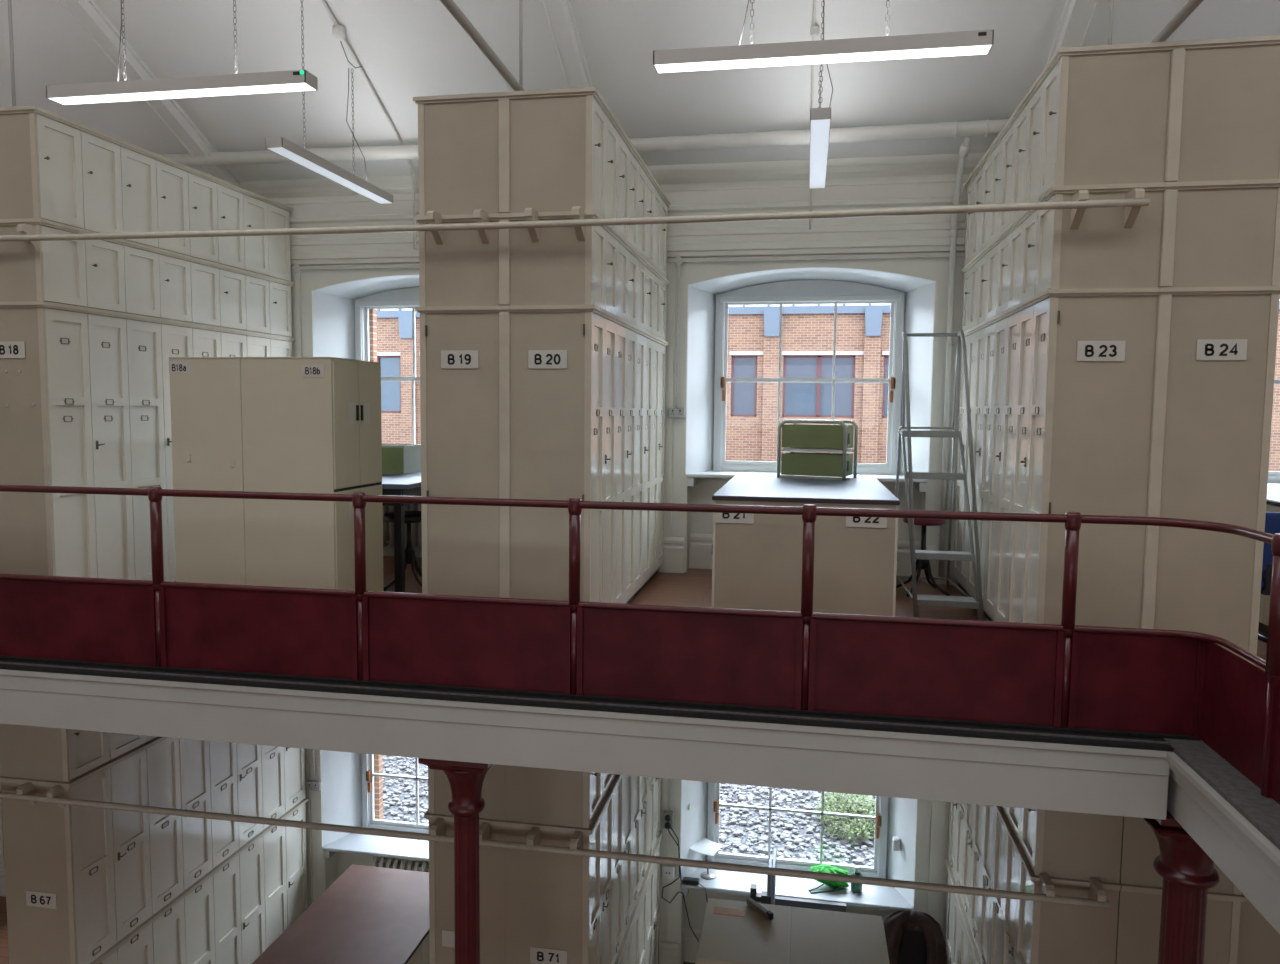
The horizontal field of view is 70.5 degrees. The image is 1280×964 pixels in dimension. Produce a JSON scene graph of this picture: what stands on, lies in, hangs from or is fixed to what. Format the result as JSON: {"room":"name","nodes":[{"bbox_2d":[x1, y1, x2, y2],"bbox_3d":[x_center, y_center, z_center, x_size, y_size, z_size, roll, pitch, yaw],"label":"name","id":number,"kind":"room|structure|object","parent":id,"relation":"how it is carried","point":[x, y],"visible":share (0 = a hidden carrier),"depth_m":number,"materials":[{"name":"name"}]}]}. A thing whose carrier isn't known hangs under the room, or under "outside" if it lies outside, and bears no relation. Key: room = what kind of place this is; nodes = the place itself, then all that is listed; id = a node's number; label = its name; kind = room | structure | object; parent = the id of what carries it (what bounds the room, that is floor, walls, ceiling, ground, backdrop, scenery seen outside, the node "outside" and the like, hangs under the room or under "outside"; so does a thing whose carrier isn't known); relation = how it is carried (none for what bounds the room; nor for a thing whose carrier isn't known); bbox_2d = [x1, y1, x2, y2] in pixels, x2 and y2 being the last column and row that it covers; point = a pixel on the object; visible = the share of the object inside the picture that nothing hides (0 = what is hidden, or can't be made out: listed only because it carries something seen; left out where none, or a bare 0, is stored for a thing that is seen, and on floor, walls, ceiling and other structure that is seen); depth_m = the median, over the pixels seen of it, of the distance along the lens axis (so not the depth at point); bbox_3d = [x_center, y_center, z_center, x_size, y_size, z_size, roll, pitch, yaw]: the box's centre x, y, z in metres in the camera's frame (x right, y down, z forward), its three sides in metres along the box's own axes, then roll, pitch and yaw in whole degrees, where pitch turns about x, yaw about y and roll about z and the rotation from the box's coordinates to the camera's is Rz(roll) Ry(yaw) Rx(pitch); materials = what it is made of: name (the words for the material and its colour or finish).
{"room":"archive storage hall","nodes":[
{"label":"archive storage hall","id":0,"kind":"room"},
{"bbox_2d":[0,723,157,781],"bbox_3d":[-4.059,1.636,7.991,0.604,0.770,3.085,1,5,10],"label":"upper cabinet","id":1,"kind":"object","parent":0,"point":[33,752],"visible":0.1,"depth_m":6.52,"materials":[{"name":"beige paint"}]},
{"bbox_2d":[0,896,694,963],"bbox_3d":[-1.913,5.662,0.988,15.550,0.220,17.600,1,5,10],"label":"floor","id":2,"kind":"structure","parent":0,"point":[4,950],"depth_m":9.66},
{"bbox_2d":[90,798,308,963],"bbox_3d":[-4.086,4.208,8.190,0.602,1.510,3.113,1,5,10],"label":"base cabinet","id":3,"kind":"object","parent":2,"relation":"on","point":[233,913],"visible":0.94,"depth_m":8.44,"materials":[{"name":"beige paint"}]},
{"bbox_2d":[252,864,429,963],"bbox_3d":[-2.554,4.506,8.163,1.262,0.950,2.220,1,5,10],"label":"table","id":4,"kind":"object","parent":2,"relation":"on","point":[369,914],"visible":0.65,"depth_m":8.24,"materials":[{"name":"brown"}]},
{"bbox_2d":[372,856,428,871],"bbox_3d":[-2.250,4.442,9.662,1.280,0.849,0.148,1,5,10],"label":"radiator","id":5,"kind":"object","parent":2,"relation":"on","point":[383,862],"visible":0.22,"depth_m":9.66,"materials":[{"name":"metal"}]},
{"bbox_2d":[418,758,491,963],"bbox_3d":[-1.001,3.355,5.273,0.400,3.727,0.400,1,5,10],"label":"column","id":6,"kind":"structure","parent":2,"relation":"on","point":[466,779],"depth_m":5.12,"materials":[{"name":"red metal"}]},
{"bbox_2d":[614,831,662,963],"bbox_3d":[-0.338,4.296,7.535,0.597,1.510,3.066,1,5,10],"label":"base cabinet","id":7,"kind":"object","parent":2,"relation":"on","point":[640,942],"visible":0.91,"depth_m":8.17,"materials":[{"name":"beige paint"}]},
{"bbox_2d":[695,898,790,963],"bbox_3d":[0.760,4.204,6.718,0.661,1.842,0.788,1,5,10],"label":"tall cabinet","id":8,"kind":"object","parent":2,"relation":"on","point":[732,932],"visible":0.98,"depth_m":6.59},
{"bbox_2d":[790,907,889,963],"bbox_3d":[1.427,4.221,6.598,0.695,1.840,0.788,1,5,10],"label":"tall cabinet","id":9,"kind":"object","parent":2,"relation":"on","point":[817,936],"visible":1,"depth_m":6.55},
{"bbox_2d":[898,928,925,963],"bbox_3d":[2.478,4.452,8.317,0.538,1.130,0.576,1,5,10],"label":"office chair","id":10,"kind":"object","parent":2,"relation":"on","point":[913,945],"visible":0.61,"depth_m":8.03,"materials":[{"name":"black fabric"}]},
{"bbox_2d":[884,910,946,963],"bbox_3d":[2.411,4.194,8.036,0.649,0.783,0.168,1,5,10],"label":"jacket","id":11,"kind":"object","parent":10,"relation":"hanging from","point":[896,923],"visible":0.79,"depth_m":7.98,"materials":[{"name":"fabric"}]},
{"bbox_2d":[945,859,981,963],"bbox_3d":[2.794,4.372,6.951,0.501,1.510,3.018,1,5,10],"label":"base cabinet","id":12,"kind":"object","parent":2,"relation":"on","point":[961,948],"visible":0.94,"depth_m":7.91,"materials":[{"name":"beige paint"}]},
{"bbox_2d":[1143,811,1219,963],"bbox_3d":[2.688,3.443,4.605,0.449,3.727,0.449,1,5,10],"label":"column","id":13,"kind":"structure","parent":2,"relation":"on","point":[1187,872],"depth_m":4.42,"materials":[{"name":"red metal"}]},
{"bbox_2d":[1237,899,1279,963],"bbox_3d":[4.221,3.714,6.048,1.235,2.990,0.620,1,5,10],"label":"tall cabinet","id":14,"kind":"object","parent":2,"relation":"on","point":[1258,941],"visible":0.02,"depth_m":5.75,"materials":[{"name":"beige paint"}]},
{"bbox_3d":[1.388,4.610,8.414,1.450,0.780,0.810,1,5,10],"label":"desk","id":15,"kind":"object","parent":2,"relation":"on","visible":0},
{"bbox_2d":[750,848,776,904],"bbox_3d":[1.146,3.850,8.410,0.280,0.730,0.470,1,5,10],"label":"monitor arm","id":16,"kind":"object","parent":15,"relation":"on","point":[768,897],"visible":0.46,"depth_m":8.36,"materials":[{"name":"plastic"}]},
{"bbox_2d":[775,896,845,911],"bbox_3d":[1.631,4.110,8.708,0.680,0.175,0.050,1,5,10],"label":"monitor","id":17,"kind":"object","parent":15,"relation":"on","point":[783,901],"visible":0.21,"depth_m":8.69,"materials":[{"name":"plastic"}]},
{"bbox_2d":[369,309,382,819],"bbox_3d":[-0.219,0.354,9.645,15.400,7.520,0.090,1,5,10],"label":"brick wall","id":18,"kind":"structure","parent":0,"point":[378,781],"depth_m":10.33,"materials":[{"name":"orange brick"}]},
{"bbox_2d":[428,764,504,819],"bbox_3d":[-0.869,1.710,7.438,0.532,0.770,3.038,1,5,10],"label":"upper cabinet","id":19,"kind":"object","parent":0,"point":[493,787],"visible":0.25,"depth_m":5.95,"materials":[{"name":"beige paint"}]},
{"bbox_2d":[323,477,927,963],"bbox_3d":[-0.298,0.839,9.274,15.400,8.130,0.740,1,5,10],"label":"wall","id":20,"kind":"structure","parent":0,"point":[703,491],"depth_m":8.96,"materials":[{"name":"paint"}]},
{"bbox_2d":[0,105,292,280],"bbox_3d":[-4.071,-2.286,7.689,0.604,0.741,3.113,1,5,10],"label":"upper cabinet","id":21,"kind":"object","parent":20,"relation":"attached to","point":[54,167],"visible":0.94,"depth_m":6.92,"materials":[{"name":"beige paint"}]},
{"bbox_2d":[0,218,293,336],"bbox_3d":[-4.077,-1.639,7.739,0.604,0.557,3.113,1,5,10],"label":"upper cabinet","id":22,"kind":"object","parent":20,"relation":"attached to","point":[116,275],"visible":0.97,"depth_m":7.08,"materials":[{"name":"beige paint"}]},
{"bbox_2d":[57,0,240,185],"bbox_3d":[-4.662,-4.220,6.289,0.220,3.100,5.900,1,5,10],"label":"trim","id":23,"kind":"structure","parent":20,"relation":"attached to","point":[88,16],"depth_m":7.83,"materials":[{"name":"paint"}]},
{"bbox_2d":[0,737,305,963],"bbox_3d":[-4.072,2.737,8.074,0.602,1.440,3.113,1,5,10],"label":"upper cabinet","id":24,"kind":"object","parent":20,"relation":"attached to","point":[79,880],"visible":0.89,"depth_m":7.05,"materials":[{"name":"beige paint"}]},
{"bbox_2d":[323,753,428,861],"bbox_3d":[-2.235,3.026,9.673,2.220,2.000,0.580,1,5,10],"label":"window","id":25,"kind":"structure","parent":20,"relation":"in","point":[352,843],"depth_m":9.90,"materials":[{"name":"white paint"}]},
{"bbox_2d":[355,287,419,443],"bbox_3d":[-2.195,-1.041,9.354,2.220,2.000,0.580,1,5,10],"label":"window","id":26,"kind":"structure","parent":20,"relation":"in","point":[404,298],"depth_m":9.63,"materials":[{"name":"white paint"}]},
{"bbox_2d":[413,92,498,215],"bbox_3d":[-0.875,-2.153,7.138,0.552,0.729,3.066,1,5,10],"label":"upper cabinet","id":27,"kind":"object","parent":20,"relation":"attached to","point":[458,133],"visible":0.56,"depth_m":5.65,"materials":[{"name":"beige paint"}]},
{"bbox_2d":[414,213,498,306],"bbox_3d":[-0.881,-1.508,7.189,0.552,0.565,3.066,1,5,10],"label":"upper cabinet","id":28,"kind":"object","parent":20,"relation":"attached to","point":[463,270],"visible":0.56,"depth_m":5.71,"materials":[{"name":"beige paint"}]},
{"bbox_2d":[424,811,505,963],"bbox_3d":[-0.892,2.812,7.522,0.556,1.440,3.066,1,5,10],"label":"upper cabinet","id":29,"kind":"object","parent":20,"relation":"attached to","point":[492,861],"visible":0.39,"depth_m":6.03,"materials":[{"name":"beige paint"}]},
{"bbox_2d":[0,533,957,963],"bbox_3d":[-0.366,2.707,9.145,14.390,4.425,0.318,1,5,10],"label":"baseboard","id":30,"kind":"structure","parent":20,"relation":"attached to","point":[700,546],"depth_m":8.94,"materials":[{"name":"paint"}]},
{"bbox_2d":[519,0,522,87],"bbox_3d":[-0.796,-3.280,6.062,0.022,1.275,0.022,3,5,33],"label":"rod","id":31,"kind":"object","parent":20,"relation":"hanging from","point":[520,1],"visible":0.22,"depth_m":6.08,"materials":[{"name":"grey"}]},
{"bbox_2d":[440,0,524,90],"bbox_3d":[-0.941,-2.596,5.351,0.056,0.276,6.552,1,5,10],"label":"rod","id":32,"kind":"object","parent":31,"relation":"hanging from","point":[451,6],"visible":0.48,"depth_m":5.32,"materials":[{"name":"grey metal"}]},
{"bbox_2d":[539,0,592,87],"bbox_3d":[-0.859,-4.129,5.601,0.220,3.100,5.900,1,5,10],"label":"trim","id":33,"kind":"structure","parent":20,"relation":"attached to","point":[558,14],"depth_m":7.12,"materials":[{"name":"paint"}]},
{"bbox_2d":[504,774,660,963],"bbox_3d":[-0.324,2.825,7.419,0.597,1.440,3.066,1,5,10],"label":"upper cabinet","id":34,"kind":"object","parent":20,"relation":"attached to","point":[561,908],"visible":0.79,"depth_m":5.97,"materials":[{"name":"beige paint"}]},
{"bbox_2d":[0,782,1109,908],"bbox_3d":[-1.879,2.303,6.043,9.260,0.180,0.176,1,5,10],"label":"ladder rail","id":35,"kind":"object","parent":34,"relation":"attached to","point":[26,791],"visible":0.99,"depth_m":5.71,"materials":[{"name":"beige metal"}]},
{"bbox_2d":[498,210,668,340],"bbox_3d":[-0.299,-1.494,7.084,0.630,0.565,3.066,1,5,10],"label":"upper cabinet","id":36,"kind":"object","parent":20,"relation":"attached to","point":[603,270],"visible":0.8,"depth_m":5.64,"materials":[{"name":"beige paint"}]},
{"bbox_2d":[0,188,1149,252],"bbox_3d":[-1.833,-1.596,5.735,9.276,0.180,0.176,1,5,10],"label":"ladder rail","id":37,"kind":"object","parent":36,"relation":"attached to","point":[1134,199],"visible":1,"depth_m":5.39,"materials":[{"name":"beige metal"}]},
{"bbox_2d":[497,87,669,278],"bbox_3d":[-0.293,-2.139,7.033,0.630,0.729,3.066,1,5,10],"label":"upper cabinet","id":38,"kind":"object","parent":20,"relation":"attached to","point":[559,150],"visible":0.82,"depth_m":5.58,"materials":[{"name":"beige paint"}]},
{"bbox_2d":[313,268,934,906],"bbox_3d":[-0.317,0.971,9.185,13.780,6.030,0.560,1,5,10],"label":"window reveal","id":39,"kind":"structure","parent":20,"relation":"attached to","point":[333,306],"depth_m":8.88,"materials":[{"name":"white paint"}]},
{"bbox_2d":[681,782,912,910],"bbox_3d":[1.553,3.117,8.988,2.220,2.000,0.580,1,5,10],"label":"window","id":40,"kind":"structure","parent":20,"relation":"in","point":[871,896],"depth_m":9.07,"materials":[{"name":"white paint"}]},
{"bbox_2d":[686,280,927,491],"bbox_3d":[1.592,-0.951,8.668,2.220,2.000,0.580,1,5,10],"label":"window","id":41,"kind":"structure","parent":20,"relation":"in","point":[796,291],"depth_m":8.83,"materials":[{"name":"white paint"}]},
{"bbox_2d":[948,802,1120,963],"bbox_3d":[2.808,2.919,6.837,0.501,1.405,3.018,1,5,10],"label":"upper cabinet","id":42,"kind":"object","parent":20,"relation":"attached to","point":[985,851],"visible":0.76,"depth_m":5.89,"materials":[{"name":"beige paint"}]},
{"bbox_2d":[961,182,1164,331],"bbox_3d":[2.841,-1.476,6.494,0.592,0.566,3.018,1,5,10],"label":"upper cabinet","id":43,"kind":"object","parent":20,"relation":"attached to","point":[1039,251],"visible":0.8,"depth_m":5.07,"materials":[{"name":"beige paint"}]},
{"bbox_2d":[964,41,1172,266],"bbox_3d":[2.847,-2.129,6.443,0.592,0.743,3.018,1,5,10],"label":"upper cabinet","id":44,"kind":"object","parent":20,"relation":"attached to","point":[1094,115],"visible":0.85,"depth_m":5.01,"materials":[{"name":"beige paint"}]},
{"bbox_2d":[1046,0,1100,64],"bbox_3d":[2.898,-4.039,4.920,0.220,3.100,5.900,1,5,10],"label":"trim","id":45,"kind":"structure","parent":20,"relation":"attached to","point":[1078,16],"depth_m":6.57,"materials":[{"name":"paint"}]},
{"bbox_2d":[1115,883,1246,963],"bbox_3d":[3.385,2.933,6.733,0.659,1.405,3.018,1,5,10],"label":"upper cabinet","id":46,"kind":"object","parent":20,"relation":"attached to","point":[1139,906],"visible":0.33,"depth_m":5.26,"materials":[{"name":"beige paint"}]},
{"bbox_2d":[1158,179,1279,286],"bbox_3d":[3.442,-1.462,6.386,0.629,0.566,3.018,1,5,10],"label":"upper cabinet","id":47,"kind":"object","parent":20,"relation":"attached to","point":[1221,233],"visible":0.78,"depth_m":4.93,"materials":[{"name":"beige paint"}]},
{"bbox_2d":[1164,35,1279,181],"bbox_3d":[3.449,-2.114,6.334,0.629,0.743,3.018,1,5,10],"label":"upper cabinet","id":48,"kind":"object","parent":20,"relation":"attached to","point":[1223,113],"visible":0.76,"depth_m":4.88,"materials":[{"name":"beige paint"}]},
{"bbox_2d":[291,252,964,963],"bbox_3d":[-0.366,0.843,8.899,15.400,8.180,0.001,1,5,10],"label":"wall","id":49,"kind":"structure","parent":0,"point":[933,267],"depth_m":8.57,"materials":[{"name":"paint"}]},
{"bbox_2d":[0,257,964,942],"bbox_3d":[-0.373,1.417,8.934,14.390,7.030,0.040,1,5,10],"label":"trim","id":50,"kind":"structure","parent":49,"relation":"attached to","point":[940,810],"depth_m":8.56,"materials":[{"name":"paint"}]},
{"bbox_2d":[239,153,984,265],"bbox_3d":[-0.342,-2.543,8.584,15.550,0.840,0.100,1,5,10],"label":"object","id":51,"kind":"structure","parent":49,"relation":"attached to","point":[915,180],"depth_m":8.33,"materials":[{"name":"paint"}]},
{"bbox_2d":[291,253,964,273],"bbox_3d":[-0.342,-2.091,8.642,15.550,0.110,0.055,1,5,10],"label":"cable trunking","id":52,"kind":"object","parent":49,"relation":"attached to","point":[296,268],"visible":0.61,"depth_m":8.38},
{"bbox_2d":[668,260,684,417],"bbox_3d":[0.354,-1.344,8.544,0.156,1.470,0.049,1,5,10],"label":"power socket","id":53,"kind":"object","parent":49,"relation":"attached to","point":[676,412],"visible":1,"depth_m":8.56,"materials":[{"name":"grey"}]},
{"bbox_2d":[938,137,970,576],"bbox_3d":[2.739,-1.008,7.915,0.090,3.824,0.466,1,5,10],"label":"vertical pipe","id":54,"kind":"object","parent":49,"relation":"attached to","point":[965,146],"visible":0.94,"depth_m":8.07,"materials":[{"name":"grey metal"}]},
{"bbox_2d":[0,0,1279,181],"bbox_3d":[-0.791,-4.131,5.894,15.950,3.500,6.700,1,5,10],"label":"ceiling","id":55,"kind":"structure","parent":0,"point":[406,50],"depth_m":7.45,"materials":[{"name":"paint"}]},
{"bbox_2d":[46,0,317,104],"bbox_3d":[-2.734,-3.407,5.308,1.710,2.201,0.146,1,5,10],"label":"pendant lamp","id":56,"kind":"object","parent":55,"relation":"hanging from","point":[290,80],"visible":1,"depth_m":5.36,"materials":[{"name":"grey metal"}]},
{"bbox_2d":[49,83,314,104],"bbox_3d":[-2.743,-2.313,5.401,1.694,0.003,0.122,1,5,10],"label":"diffuser","id":57,"kind":"object","parent":56,"relation":"attached to","point":[203,89],"depth_m":5.38,"materials":[{"name":"white plastic"}]},
{"bbox_2d":[265,1,392,203],"bbox_3d":[-2.502,-3.178,7.427,0.149,1.357,1.810,1,5,10],"label":"pendant lamp","id":58,"kind":"object","parent":55,"relation":"hanging from","point":[281,146],"visible":0.95,"depth_m":7.27,"materials":[{"name":"grey metal"}]},
{"bbox_2d":[268,147,390,203],"bbox_3d":[-2.500,-2.503,7.478,0.122,0.003,1.794,1,5,10],"label":"diffuser","id":59,"kind":"object","parent":58,"relation":"attached to","point":[290,153],"depth_m":7.34,"materials":[{"name":"white plastic"}]},
{"bbox_2d":[321,0,415,249],"bbox_3d":[-2.411,-3.250,7.367,0.110,2.181,2.887,1,5,10],"label":"conduit","id":60,"kind":"object","parent":55,"relation":"attached to","point":[338,31],"visible":0.95,"depth_m":7.68,"materials":[{"name":"grey metal"}]},
{"bbox_2d":[158,119,1008,166],"bbox_3d":[-0.418,-3.027,8.102,15.351,0.192,0.140,1,5,10],"label":"ceiling beam","id":61,"kind":"structure","parent":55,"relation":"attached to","point":[987,127],"depth_m":7.86,"materials":[{"name":"white metal"}]},
{"bbox_2d":[809,0,832,188],"bbox_3d":[1.348,-3.154,6.699,0.149,1.487,1.840,1,5,10],"label":"pendant lamp","id":62,"kind":"object","parent":55,"relation":"hanging from","point":[820,118],"visible":0.91,"depth_m":6.33,"materials":[{"name":"grey"}]},
{"bbox_2d":[810,119,829,187],"bbox_3d":[1.332,-2.415,6.758,0.122,0.003,1.824,1,5,10],"label":"diffuser","id":63,"kind":"object","parent":62,"relation":"attached to","point":[819,128],"depth_m":6.56,"materials":[{"name":"white plastic"}]},
{"bbox_2d":[653,0,993,73],"bbox_3d":[0.946,-3.312,4.689,1.735,2.181,0.135,1,5,10],"label":"pendant lamp","id":64,"kind":"object","parent":55,"relation":"hanging from","point":[979,42],"visible":1,"depth_m":4.73,"materials":[{"name":"grey metal"}]},
{"bbox_2d":[655,45,990,72],"bbox_3d":[0.936,-2.228,4.776,1.719,0.003,0.122,1,5,10],"label":"diffuser","id":65,"kind":"object","parent":64,"relation":"attached to","point":[881,52],"depth_m":4.75,"materials":[{"name":"white plastic"}]},
{"bbox_2d":[1151,0,1203,41],"bbox_3d":[2.811,-2.424,4.652,0.056,0.116,6.500,1,5,10],"label":"rod","id":66,"kind":"object","parent":55,"relation":"attached to","point":[1190,6],"visible":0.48,"depth_m":4.74,"materials":[{"name":"grey"}]},
{"bbox_2d":[383,556,1266,670],"bbox_3d":[-0.679,1.103,7.202,15.550,0.240,4.280,1,5,10],"label":"floor","id":67,"kind":"structure","parent":0,"point":[693,587],"depth_m":7.82,"materials":[{"name":"brown wood"}]},
{"bbox_2d":[0,301,294,581],"bbox_3d":[-4.092,-0.235,7.850,0.602,2.261,3.113,1,5,10],"label":"tall cabinet","id":68,"kind":"object","parent":67,"relation":"on","point":[85,392],"visible":0.52,"depth_m":6.64,"materials":[{"name":"beige paint"}]},
{"bbox_2d":[169,357,245,584],"bbox_3d":[-2.975,0.048,6.724,0.553,1.895,0.732,1,5,10],"label":"tall cabinet","id":69,"kind":"object","parent":67,"relation":"on","point":[206,401],"visible":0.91,"depth_m":6.36,"materials":[{"name":"white"}]},
{"bbox_2d":[240,357,383,591],"bbox_3d":[-2.357,0.063,6.613,0.702,1.895,0.729,1,5,10],"label":"tall cabinet","id":70,"kind":"object","parent":67,"relation":"on","point":[310,424],"visible":0.88,"depth_m":6.27,"materials":[{"name":"beige"}]},
{"bbox_2d":[382,471,420,592],"bbox_3d":[-2.348,0.409,8.142,1.460,0.965,1.970,1,5,10],"label":"desk","id":71,"kind":"object","parent":67,"relation":"on","point":[408,484],"visible":0.17,"depth_m":7.12,"materials":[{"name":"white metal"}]},
{"bbox_2d":[382,444,420,473],"bbox_3d":[-2.516,-0.228,8.418,0.900,0.256,0.455,1,5,10],"label":"box","id":72,"kind":"object","parent":71,"relation":"on","point":[396,458],"visible":0.29,"depth_m":8.15,"materials":[{"name":"metal"}]},
{"bbox_2d":[383,504,421,547],"bbox_3d":[-2.211,0.374,9.343,1.280,0.849,0.148,1,5,10],"label":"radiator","id":73,"kind":"object","parent":67,"relation":"on","point":[388,527],"visible":0.04,"depth_m":9.35,"materials":[{"name":"metal"}]},
{"bbox_2d":[383,511,421,590],"bbox_3d":[-1.987,0.588,7.800,0.420,0.650,0.420,0,4,-3],"label":"stool","id":74,"kind":"object","parent":67,"relation":"on","point":[410,516],"visible":0.66,"depth_m":7.75,"materials":[{"name":"black metal"}]},
{"bbox_2d":[415,306,499,596],"bbox_3d":[-0.895,-0.130,7.297,0.552,2.200,3.066,1,5,10],"label":"tall cabinet","id":75,"kind":"object","parent":67,"relation":"on","point":[459,345],"visible":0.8,"depth_m":5.80,"materials":[{"name":"beige paint"}]},
{"bbox_2d":[505,765,616,827],"bbox_3d":[-0.311,1.723,7.337,0.599,0.770,3.038,1,5,10],"label":"upper cabinet","id":76,"kind":"object","parent":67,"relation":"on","point":[534,795],"visible":0.12,"depth_m":5.88,"materials":[{"name":"beige paint"}]},
{"bbox_2d":[498,305,668,603],"bbox_3d":[-0.314,-0.116,7.192,0.628,2.200,3.066,1,5,10],"label":"tall cabinet","id":77,"kind":"object","parent":67,"relation":"on","point":[582,387],"visible":0.97,"depth_m":5.76,"materials":[{"name":"beige paint"}]},
{"bbox_2d":[0,669,1170,819],"bbox_3d":[-3.106,1.286,5.416,11.420,0.332,0.300,1,5,10],"label":"beam","id":78,"kind":"structure","parent":67,"relation":"attached to","point":[1113,781],"depth_m":4.74,"materials":[{"name":"paint"}]},
{"bbox_2d":[0,659,1173,751],"bbox_3d":[-3.022,1.118,5.351,11.600,0.016,0.195,1,5,10],"label":"trim","id":79,"kind":"structure","parent":78,"relation":"on","point":[732,717],"depth_m":4.77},
{"bbox_2d":[0,485,1279,804],"bbox_3d":[-3.261,0.745,3.007,11.347,1.081,4.817,1,5,10],"label":"gallery railing","id":80,"kind":"object","parent":79,"relation":"on","point":[1066,676],"visible":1,"depth_m":4.79,"materials":[{"name":"red metal"}]},
{"bbox_2d":[712,474,899,615],"bbox_3d":[1.321,0.506,7.334,1.264,0.970,2.295,1,5,10],"label":"cabinet","id":81,"kind":"object","parent":67,"relation":"on","point":[757,558],"visible":0.81,"depth_m":6.25,"materials":[{"name":"beige wood"}]},
{"bbox_2d":[777,419,857,479],"bbox_3d":[1.589,-0.298,8.108,0.622,0.516,0.412,3,5,27],"label":"rack","id":82,"kind":"object","parent":81,"relation":"on","point":[802,440],"visible":1,"depth_m":7.96,"materials":[{"name":"grey metal"}]},
{"bbox_2d":[781,452,852,476],"bbox_3d":[1.587,-0.160,8.118,0.550,0.190,0.358,3,5,27],"label":"tray","id":83,"kind":"object","parent":82,"relation":"on","point":[806,464],"depth_m":7.97,"materials":[{"name":"green metal"}]},
{"bbox_2d":[782,424,853,448],"bbox_3d":[1.589,-0.409,8.098,0.550,0.200,0.358,3,5,27],"label":"tray","id":84,"kind":"object","parent":82,"relation":"on","point":[794,436],"depth_m":7.95,"materials":[{"name":"green metal"}]},
{"bbox_2d":[896,518,949,596],"bbox_3d":[2.430,0.622,7.779,0.376,0.670,0.375,0,4,-1],"label":"stool","id":85,"kind":"object","parent":67,"relation":"on","point":[920,563],"visible":0.56,"depth_m":7.74,"materials":[{"name":"black plastic"}]},
{"bbox_2d":[895,330,983,620],"bbox_3d":[2.401,-0.113,7.355,0.595,2.229,1.316,1,5,10],"label":"step ladder","id":86,"kind":"object","parent":67,"relation":"on","point":[918,600],"visible":0.8,"depth_m":7.09,"materials":[{"name":"metal"}]},
{"bbox_2d":[953,287,1159,627],"bbox_3d":[2.828,-0.069,6.605,0.590,2.258,3.018,1,5,10],"label":"tall cabinet","id":87,"kind":"object","parent":67,"relation":"on","point":[1061,380],"visible":0.81,"depth_m":5.18,"materials":[{"name":"beige paint"}]},
{"bbox_2d":[1001,806,1122,882],"bbox_3d":[2.819,1.817,6.755,0.503,0.805,2.990,1,5,10],"label":"upper cabinet","id":88,"kind":"object","parent":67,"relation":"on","point":[1075,845],"visible":0.12,"depth_m":5.32,"materials":[{"name":"beige paint"}]},
{"bbox_2d":[1120,816,1240,894],"bbox_3d":[3.384,1.831,6.653,0.635,0.805,2.990,1,5,10],"label":"upper cabinet","id":89,"kind":"object","parent":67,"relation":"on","point":[1140,848],"visible":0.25,"depth_m":5.25,"materials":[{"name":"beige paint"}]},
{"bbox_2d":[1140,286,1279,665],"bbox_3d":[3.429,-0.054,6.496,0.629,2.258,3.018,1,5,10],"label":"tall cabinet","id":90,"kind":"object","parent":67,"relation":"on","point":[1215,354],"visible":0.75,"depth_m":5.02,"materials":[{"name":"beige paint"}]},
{"bbox_2d":[1258,512,1279,642],"bbox_3d":[4.050,0.647,5.995,0.538,0.950,0.576,1,5,10],"label":"office chair","id":91,"kind":"object","parent":67,"relation":"on","point":[1272,519],"visible":0.07,"depth_m":5.74,"materials":[{"name":"blue fabric"}]},
{"bbox_2d":[1258,485,1279,633],"bbox_3d":[5.103,0.596,6.649,1.262,0.970,2.295,1,5,10],"label":"desk","id":92,"kind":"object","parent":67,"relation":"on","point":[1273,491],"visible":0.05,"depth_m":6.44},
{"bbox_3d":[2.957,1.556,1.883,1.380,0.240,4.920,1,5,10],"label":"floor","id":93,"kind":"structure","parent":0,"visible":0},
{"bbox_2d":[1166,751,1279,933],"bbox_3d":[2.240,1.603,2.058,0.350,0.330,5.000,1,5,10],"label":"trim","id":94,"kind":"structure","parent":93,"relation":"attached to","point":[1248,858],"depth_m":3.73,"materials":[{"name":"paint"}]},
{"bbox_2d":[1163,738,1279,848],"bbox_3d":[2.193,1.428,2.013,0.195,0.020,4.920,1,5,10],"label":"trim","id":95,"kind":"structure","parent":94,"relation":"on","point":[1262,812],"depth_m":3.82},
{"label":"outside","id":96,"kind":"structure","parent":0,"visible":0},
{"bbox_2d":[382,755,875,865],"bbox_3d":[6.172,2.396,34.405,60.000,0.300,50.650,1,5,10],"label":"ground","id":97,"kind":"structure","parent":96,"point":[394,808],"depth_m":10.88,"materials":[{"name":"grey gravel"}]},
{"bbox_2d":[382,755,875,866],"bbox_3d":[-0.289,3.911,12.124,8.595,0.035,4.198,1,5,10],"label":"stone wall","id":98,"kind":"structure","parent":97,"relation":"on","point":[842,846],"depth_m":10.78,"materials":[{"name":"grey stone"}]},
{"bbox_2d":[815,792,875,844],"bbox_3d":[2.488,3.882,10.792,0.838,0.373,1.324,1,5,10],"label":"shrub","id":99,"kind":"object","parent":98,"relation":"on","point":[835,798],"visible":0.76,"depth_m":10.64,"materials":[{"name":"green plant"}]},
{"bbox_2d":[377,299,1279,470],"bbox_3d":[1.362,-1.050,24.230,46.000,8.070,0.620,1,5,10],"label":"brick building","id":100,"kind":"structure","parent":97,"relation":"on","point":[862,330],"depth_m":23.54,"materials":[{"name":"brown brick"}]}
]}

